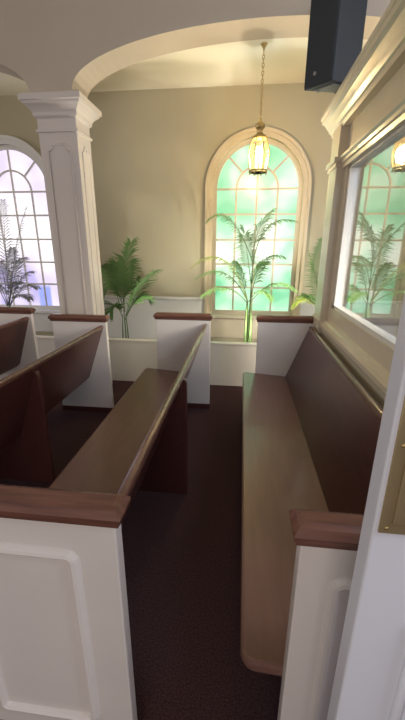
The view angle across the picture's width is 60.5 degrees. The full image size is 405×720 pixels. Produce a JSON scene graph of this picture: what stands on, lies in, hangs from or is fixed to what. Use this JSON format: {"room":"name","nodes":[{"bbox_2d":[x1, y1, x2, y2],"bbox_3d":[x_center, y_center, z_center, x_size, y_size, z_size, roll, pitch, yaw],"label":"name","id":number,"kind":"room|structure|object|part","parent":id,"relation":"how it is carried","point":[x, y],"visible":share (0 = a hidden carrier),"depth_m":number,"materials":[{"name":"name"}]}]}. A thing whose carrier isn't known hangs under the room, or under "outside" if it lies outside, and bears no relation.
{"room":"house of worship","nodes":[
{"label":"house of worship","id":0,"kind":"room"},
{"bbox_2d":[0,380,281,719],"bbox_3d":[-1.676,1.261,1.270,12.500,0.100,8.250,2,18,6],"label":"floor","id":1,"kind":"structure","parent":0,"point":[182,552],"depth_m":1.72,"materials":[{"name":"red carpet"}]},
{"bbox_2d":[0,307,38,378],"bbox_3d":[-2.180,0.304,2.488,0.658,0.963,2.609,2,18,6],"label":"pew","id":2,"kind":"object","parent":1,"relation":"on","point":[18,340],"visible":0.62,"depth_m":3.51,"materials":[{"name":"brown wood"}]},
{"bbox_3d":[-2.005,0.193,2.431,0.205,0.490,2.477,2,18,6],"label":"backrest","id":3,"kind":"part","parent":2,"relation":"part of","materials":[{"name":"brown wood"}]},
{"bbox_3d":[-1.914,-0.044,2.343,0.038,0.034,2.477,2,18,6],"label":"rail","id":4,"kind":"part","parent":2,"relation":"part of","materials":[{"name":"brown wood"}]},
{"bbox_3d":[-1.986,-0.508,3.536,0.559,0.062,0.086,2,18,6],"label":"cap rail","id":5,"kind":"part","parent":2,"relation":"part of","materials":[{"name":"brown wood"}]},
{"bbox_2d":[36,335,55,357],"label":"planter","id":6,"kind":"object","parent":1,"relation":"on","point":[46,344],"depth_m":4.20,"materials":[{"name":"white paint"}]},
{"bbox_2d":[0,199,39,306],"bbox_3d":[-2.428,-1.045,4.331,0.995,1.808,0.513,2,18,6],"label":"potted palm","id":7,"kind":"object","parent":6,"relation":"on","point":[15,284],"visible":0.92,"depth_m":4.29,"materials":[{"name":"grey plant"}]},
{"bbox_2d":[0,313,114,482],"bbox_3d":[-1.311,0.396,2.219,0.658,0.963,2.409,2,18,6],"label":"pew","id":8,"kind":"object","parent":1,"relation":"on","point":[77,374],"visible":0.93,"depth_m":2.41,"materials":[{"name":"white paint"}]},
{"bbox_3d":[-1.045,0.048,2.074,0.038,0.034,2.277,2,18,6],"label":"rail","id":9,"kind":"part","parent":8,"relation":"part of","materials":[{"name":"brown wood"}]},
{"bbox_3d":[-1.136,0.285,2.161,0.205,0.490,2.277,2,18,6],"label":"backrest","id":10,"kind":"part","parent":8,"relation":"part of","materials":[{"name":"brown wood"}]},
{"bbox_3d":[-1.129,-0.386,3.172,0.559,0.062,0.086,2,18,6],"label":"cap rail","id":11,"kind":"part","parent":8,"relation":"part of","materials":[{"name":"brown wood"}]},
{"bbox_3d":[-1.131,0.070,3.320,0.515,0.905,0.042,2,18,6],"label":"panel","id":12,"kind":"part","parent":8,"relation":"part of","materials":[{"name":"white paint"}]},
{"bbox_2d":[17,90,112,383],"bbox_3d":[-1.277,-1.005,3.561,0.550,2.800,0.480,2,18,6],"label":"column","id":13,"kind":"structure","parent":1,"relation":"on","point":[65,119],"depth_m":3.26,"materials":[{"name":"beige paint"}]},
{"bbox_3d":[-1.271,-2.078,3.213,0.390,0.025,0.320,2,18,6],"label":"neck moulding","id":14,"kind":"part","parent":13,"relation":"part of","materials":[{"name":"beige paint"}]},
{"bbox_3d":[-1.293,-0.922,3.437,0.228,2.138,0.020,2,18,6],"label":"panel moulding","id":15,"kind":"part","parent":13,"relation":"part of","materials":[{"name":"beige paint"}]},
{"bbox_3d":[-1.098,-0.959,3.555,0.020,2.138,0.158,2,18,6],"label":"panel moulding","id":16,"kind":"part","parent":13,"relation":"part of","materials":[{"name":"beige paint"}]},
{"bbox_2d":[0,312,212,719],"bbox_3d":[-0.375,0.401,2.219,0.658,0.963,2.609,2,18,6],"label":"pew","id":17,"kind":"object","parent":1,"relation":"on","point":[66,650],"visible":1,"depth_m":1.03,"materials":[{"name":"brown wood"}]},
{"bbox_3d":[-0.486,0.808,1.000,0.339,0.692,0.015,2,18,6],"label":"panel moulding","id":18,"kind":"part","parent":17,"relation":"part of","materials":[{"name":"white paint"}]},
{"bbox_3d":[-0.466,0.361,0.882,0.559,0.062,0.086,2,18,6],"label":"cap rail","id":19,"kind":"part","parent":17,"relation":"part of","materials":[{"name":"brown wood"}]},
{"bbox_3d":[-0.469,0.817,1.031,0.515,0.905,0.042,2,18,6],"label":"panel","id":20,"kind":"part","parent":17,"relation":"part of","materials":[{"name":"white paint"}]},
{"bbox_3d":[-0.497,0.496,2.264,0.414,0.074,2.477,2,18,6],"label":"seat","id":21,"kind":"part","parent":17,"relation":"part of","materials":[{"name":"brown wood"}]},
{"bbox_3d":[-0.109,0.052,2.075,0.038,0.034,2.477,2,18,6],"label":"rail","id":22,"kind":"part","parent":17,"relation":"part of","materials":[{"name":"brown wood"}]},
{"bbox_3d":[-0.200,0.289,2.162,0.205,0.490,2.477,2,18,6],"label":"backrest","id":23,"kind":"part","parent":17,"relation":"part of","materials":[{"name":"brown wood"}]},
{"bbox_3d":[-0.182,-0.412,3.267,0.559,0.062,0.086,2,18,6],"label":"cap rail","id":24,"kind":"part","parent":17,"relation":"part of","materials":[{"name":"brown wood"}]},
{"bbox_3d":[-0.184,0.044,3.415,0.515,0.905,0.042,2,18,6],"label":"panel","id":25,"kind":"part","parent":17,"relation":"part of","materials":[{"name":"white paint"}]},
{"bbox_2d":[109,338,157,380],"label":"planter","id":26,"kind":"object","parent":1,"relation":"on","point":[131,359],"depth_m":4.12,"materials":[{"name":"white paint"}]},
{"bbox_2d":[101,237,160,337],"bbox_3d":[-0.949,-0.787,4.258,1.036,1.375,0.692,2,18,6],"label":"potted palm","id":27,"kind":"object","parent":26,"relation":"on","point":[116,270],"visible":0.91,"depth_m":4.18,"materials":[{"name":"green plant"}]},
{"bbox_3d":[-0.972,-0.373,4.386,0.023,0.509,0.023,2,18,6],"label":"stem","id":28,"kind":"part","parent":27,"relation":"part of","materials":[{"name":"green plant"}]},
{"bbox_2d":[210,341,256,385],"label":"planter","id":29,"kind":"object","parent":1,"relation":"on","point":[229,361],"depth_m":4.00,"materials":[{"name":"white paint"}]},
{"bbox_2d":[191,208,298,342],"bbox_3d":[0.482,-0.864,4.017,1.225,1.685,0.583,2,18,6],"label":"potted palm","id":30,"kind":"object","parent":29,"relation":"on","point":[248,321],"visible":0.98,"depth_m":3.95,"materials":[{"name":"green plant"}]},
{"bbox_3d":[0.514,-0.378,4.198,0.026,0.649,0.026,2,18,6],"label":"stem","id":31,"kind":"part","parent":30,"relation":"part of","materials":[{"name":"green plant"}]},
{"bbox_3d":[0.529,-0.397,4.208,0.023,0.679,0.026,2,18,6],"label":"stem","id":32,"kind":"part","parent":30,"relation":"part of","materials":[{"name":"green plant"}]},
{"bbox_3d":[0.543,-0.391,4.220,0.022,0.660,0.050,17,24,41],"label":"stem","id":33,"kind":"part","parent":30,"relation":"part of","materials":[{"name":"green plant"}]},
{"bbox_3d":[0.564,-0.607,4.127,0.031,1.129,0.023,2,18,6],"label":"stem","id":34,"kind":"part","parent":30,"relation":"part of","materials":[{"name":"green plant"}]},
{"bbox_3d":[0.574,-0.474,4.155,0.022,0.859,0.041,-5,19,-15],"label":"stem","id":35,"kind":"part","parent":30,"relation":"part of","materials":[{"name":"green plant"}]},
{"bbox_2d":[240,315,382,719],"bbox_3d":[0.576,0.439,2.118,0.658,0.963,2.609,2,18,6],"label":"pew","id":36,"kind":"object","parent":1,"relation":"on","point":[310,427],"visible":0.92,"depth_m":1.53,"materials":[{"name":"white paint"}]},
{"bbox_3d":[0.454,0.533,2.163,0.414,0.074,2.477,2,18,6],"label":"seat","id":37,"kind":"part","parent":36,"relation":"part of","materials":[{"name":"brown wood"}]},
{"bbox_3d":[0.767,0.082,3.314,0.515,0.905,0.042,2,18,6],"label":"panel","id":38,"kind":"part","parent":36,"relation":"part of","materials":[{"name":"white paint"}]},
{"bbox_3d":[0.769,-0.374,3.166,0.559,0.062,0.086,2,18,6],"label":"cap rail","id":39,"kind":"part","parent":36,"relation":"part of","materials":[{"name":"brown wood"}]},
{"bbox_3d":[0.482,0.855,0.929,0.515,0.905,0.042,2,18,6],"label":"panel","id":40,"kind":"part","parent":36,"relation":"part of","materials":[{"name":"white paint"}]},
{"bbox_3d":[0.485,0.399,0.781,0.559,0.062,0.086,2,18,6],"label":"cap rail","id":41,"kind":"part","parent":36,"relation":"part of","materials":[{"name":"brown wood"}]},
{"bbox_3d":[0.465,0.846,0.898,0.339,0.692,0.015,2,18,6],"label":"panel moulding","id":42,"kind":"part","parent":36,"relation":"part of","materials":[{"name":"white paint"}]},
{"bbox_3d":[0.751,0.327,2.061,0.205,0.490,2.477,2,18,6],"label":"backrest","id":43,"kind":"part","parent":36,"relation":"part of","materials":[{"name":"brown wood"}]},
{"bbox_3d":[0.842,0.090,1.973,0.038,0.034,2.477,2,18,6],"label":"rail","id":44,"kind":"part","parent":36,"relation":"part of","materials":[{"name":"brown wood"}]},
{"bbox_2d":[327,293,404,719],"bbox_3d":[0.644,0.349,0.539,0.760,2.090,0.054,2,18,6],"label":"door","id":45,"kind":"structure","parent":1,"relation":"on","point":[369,682],"depth_m":0.58,"materials":[{"name":"white paint"}]},
{"bbox_3d":[0.325,0.122,0.486,0.104,0.310,0.004,2,18,6],"label":"push plate","id":46,"kind":"part","parent":45,"relation":"part of","materials":[{"name":"gold metal"}]},
{"bbox_3d":[0.642,0.312,0.511,0.571,1.781,0.024,2,18,6],"label":"panel moulding","id":47,"kind":"part","parent":45,"relation":"part of","materials":[{"name":"white paint"}]},
{"bbox_3d":[0.326,0.123,0.483,0.074,0.270,0.004,2,18,6],"label":"raised panel","id":48,"kind":"part","parent":45,"relation":"part of","materials":[{"name":"gold metal"}]},
{"bbox_2d":[0,37,367,95],"bbox_3d":[-1.271,-2.967,3.501,12.500,0.100,1.350,2,18,6],"label":"ceiling","id":49,"kind":"structure","parent":0,"point":[233,63],"depth_m":3.46,"materials":[{"name":"beige paint"}]},
{"bbox_2d":[248,42,269,175],"bbox_3d":[0.533,-2.265,3.170,0.200,1.015,0.200,2,18,6],"label":"pendant lantern","id":50,"kind":"object","parent":49,"relation":"hanging from","point":[260,125],"visible":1,"depth_m":3.21,"materials":[{"name":"gold metal"}]},
{"bbox_3d":[0.531,-1.943,3.274,0.200,0.338,0.200,2,18,6],"label":"frame","id":51,"kind":"part","parent":50,"relation":"part of","materials":[{"name":"gold metal"}]},
{"bbox_3d":[0.534,-2.460,3.107,0.020,0.518,0.020,-14,23,-36],"label":"chain","id":52,"kind":"part","parent":50,"relation":"part of","materials":[{"name":"gold metal"}]},
{"bbox_2d":[0,0,390,97],"bbox_3d":[-1.329,-3.343,2.810,12.500,2.090,0.300,2,18,6],"label":"archway","id":53,"kind":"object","parent":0,"point":[48,45],"depth_m":2.83,"materials":[{"name":"paint"}]},
{"bbox_2d":[304,0,367,93],"bbox_3d":[0.982,-2.238,2.400,0.316,0.732,0.571,14,22,35],"label":"loudspeaker","id":54,"kind":"object","parent":53,"relation":"attached to","point":[336,27],"visible":0.8,"depth_m":2.25,"materials":[{"name":"grey plastic"}]},
{"bbox_2d":[304,0,339,87],"bbox_3d":[0.777,-2.116,2.254,0.010,0.536,0.201,-16,24,-41],"label":"grille","id":55,"kind":"object","parent":54,"relation":"attached to","point":[324,24],"depth_m":2.26,"materials":[{"name":"black metal"}]},
{"bbox_3d":[0.887,-1.850,2.364,0.229,0.015,0.122,-2,18,-8],"label":"underside plate","id":56,"kind":"part","parent":54,"relation":"part of","materials":[{"name":"grey plastic"}]},
{"bbox_2d":[0,83,404,342],"bbox_3d":[-1.214,-1.558,4.560,12.500,3.235,0.200,2,18,6],"label":"wall","id":57,"kind":"structure","parent":0,"point":[153,151],"depth_m":4.11,"materials":[{"name":"paint"}]},
{"bbox_2d":[0,135,60,331],"bbox_3d":[-2.435,-1.577,4.614,1.240,2.427,0.160,2,18,6],"label":"window","id":58,"kind":"structure","parent":57,"relation":"in","point":[22,183],"depth_m":4.58,"materials":[{"name":"white glass"}]},
{"bbox_3d":[-2.442,-0.688,4.882,1.240,0.040,0.120,2,18,6],"label":"sill","id":59,"kind":"part","parent":58,"relation":"part of","materials":[{"name":"white paint"}]},
{"bbox_2d":[104,299,401,338],"bbox_3d":[-1.231,-0.415,4.820,12.500,0.900,0.012,2,18,6],"label":"wainscot","id":60,"kind":"structure","parent":57,"relation":"attached to","point":[141,322],"depth_m":4.63,"materials":[{"name":"white paint"}]},
{"bbox_2d":[104,295,402,304],"bbox_3d":[-1.230,-0.844,4.669,12.500,0.050,0.035,2,18,6],"label":"trim","id":61,"kind":"structure","parent":57,"relation":"attached to","point":[106,296],"depth_m":4.53,"materials":[{"name":"white paint"}]},
{"bbox_2d":[204,127,311,338],"bbox_3d":[0.644,-1.455,4.286,1.240,2.427,0.160,2,18,6],"label":"window","id":62,"kind":"structure","parent":57,"relation":"in","point":[230,190],"depth_m":4.24,"materials":[{"name":"green glass"}]},
{"bbox_3d":[0.637,-0.566,4.554,1.240,0.040,0.120,2,18,6],"label":"sill","id":63,"kind":"part","parent":62,"relation":"part of","materials":[{"name":"beige paint"}]},
{"bbox_3d":[0.650,-1.574,4.299,1.040,2.025,0.008,2,18,6],"label":"glass","id":64,"kind":"part","parent":62,"relation":"part of","materials":[{"name":"green glass"}]},
{"bbox_2d":[290,237,353,311],"bbox_3d":[1.363,-0.689,3.978,0.703,1.384,0.473,2,18,6],"label":"potted palm","id":65,"kind":"object","parent":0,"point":[311,296],"visible":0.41,"depth_m":3.91,"materials":[{"name":"green plant"}]},
{"bbox_2d":[312,0,404,407],"bbox_3d":[0.940,-0.316,1.907,0.300,2.532,2.610,2,18,6],"label":"wall","id":66,"kind":"structure","parent":0,"point":[365,117],"depth_m":2.19,"materials":[{"name":"beige paint"}]},
{"bbox_3d":[0.977,-0.620,1.746,0.004,1.010,1.860,2,18,6],"label":"glass pane","id":67,"kind":"part","parent":66,"relation":"part of","materials":[{"name":"glass"}]},
{"bbox_3d":[0.916,-0.007,2.010,0.066,0.090,2.410,2,18,6],"label":"sill moulding","id":68,"kind":"part","parent":66,"relation":"part of","materials":[{"name":"beige paint"}]},
{"bbox_3d":[0.946,-1.450,1.538,0.300,0.147,2.610,2,18,6],"label":"cornice","id":69,"kind":"part","parent":66,"relation":"part of","materials":[{"name":"beige paint"}]},
{"bbox_3d":[0.912,-1.125,1.529,0.060,0.085,2.185,2,18,6],"label":"head moulding","id":70,"kind":"part","parent":66,"relation":"part of","materials":[{"name":"beige paint"}]}
]}

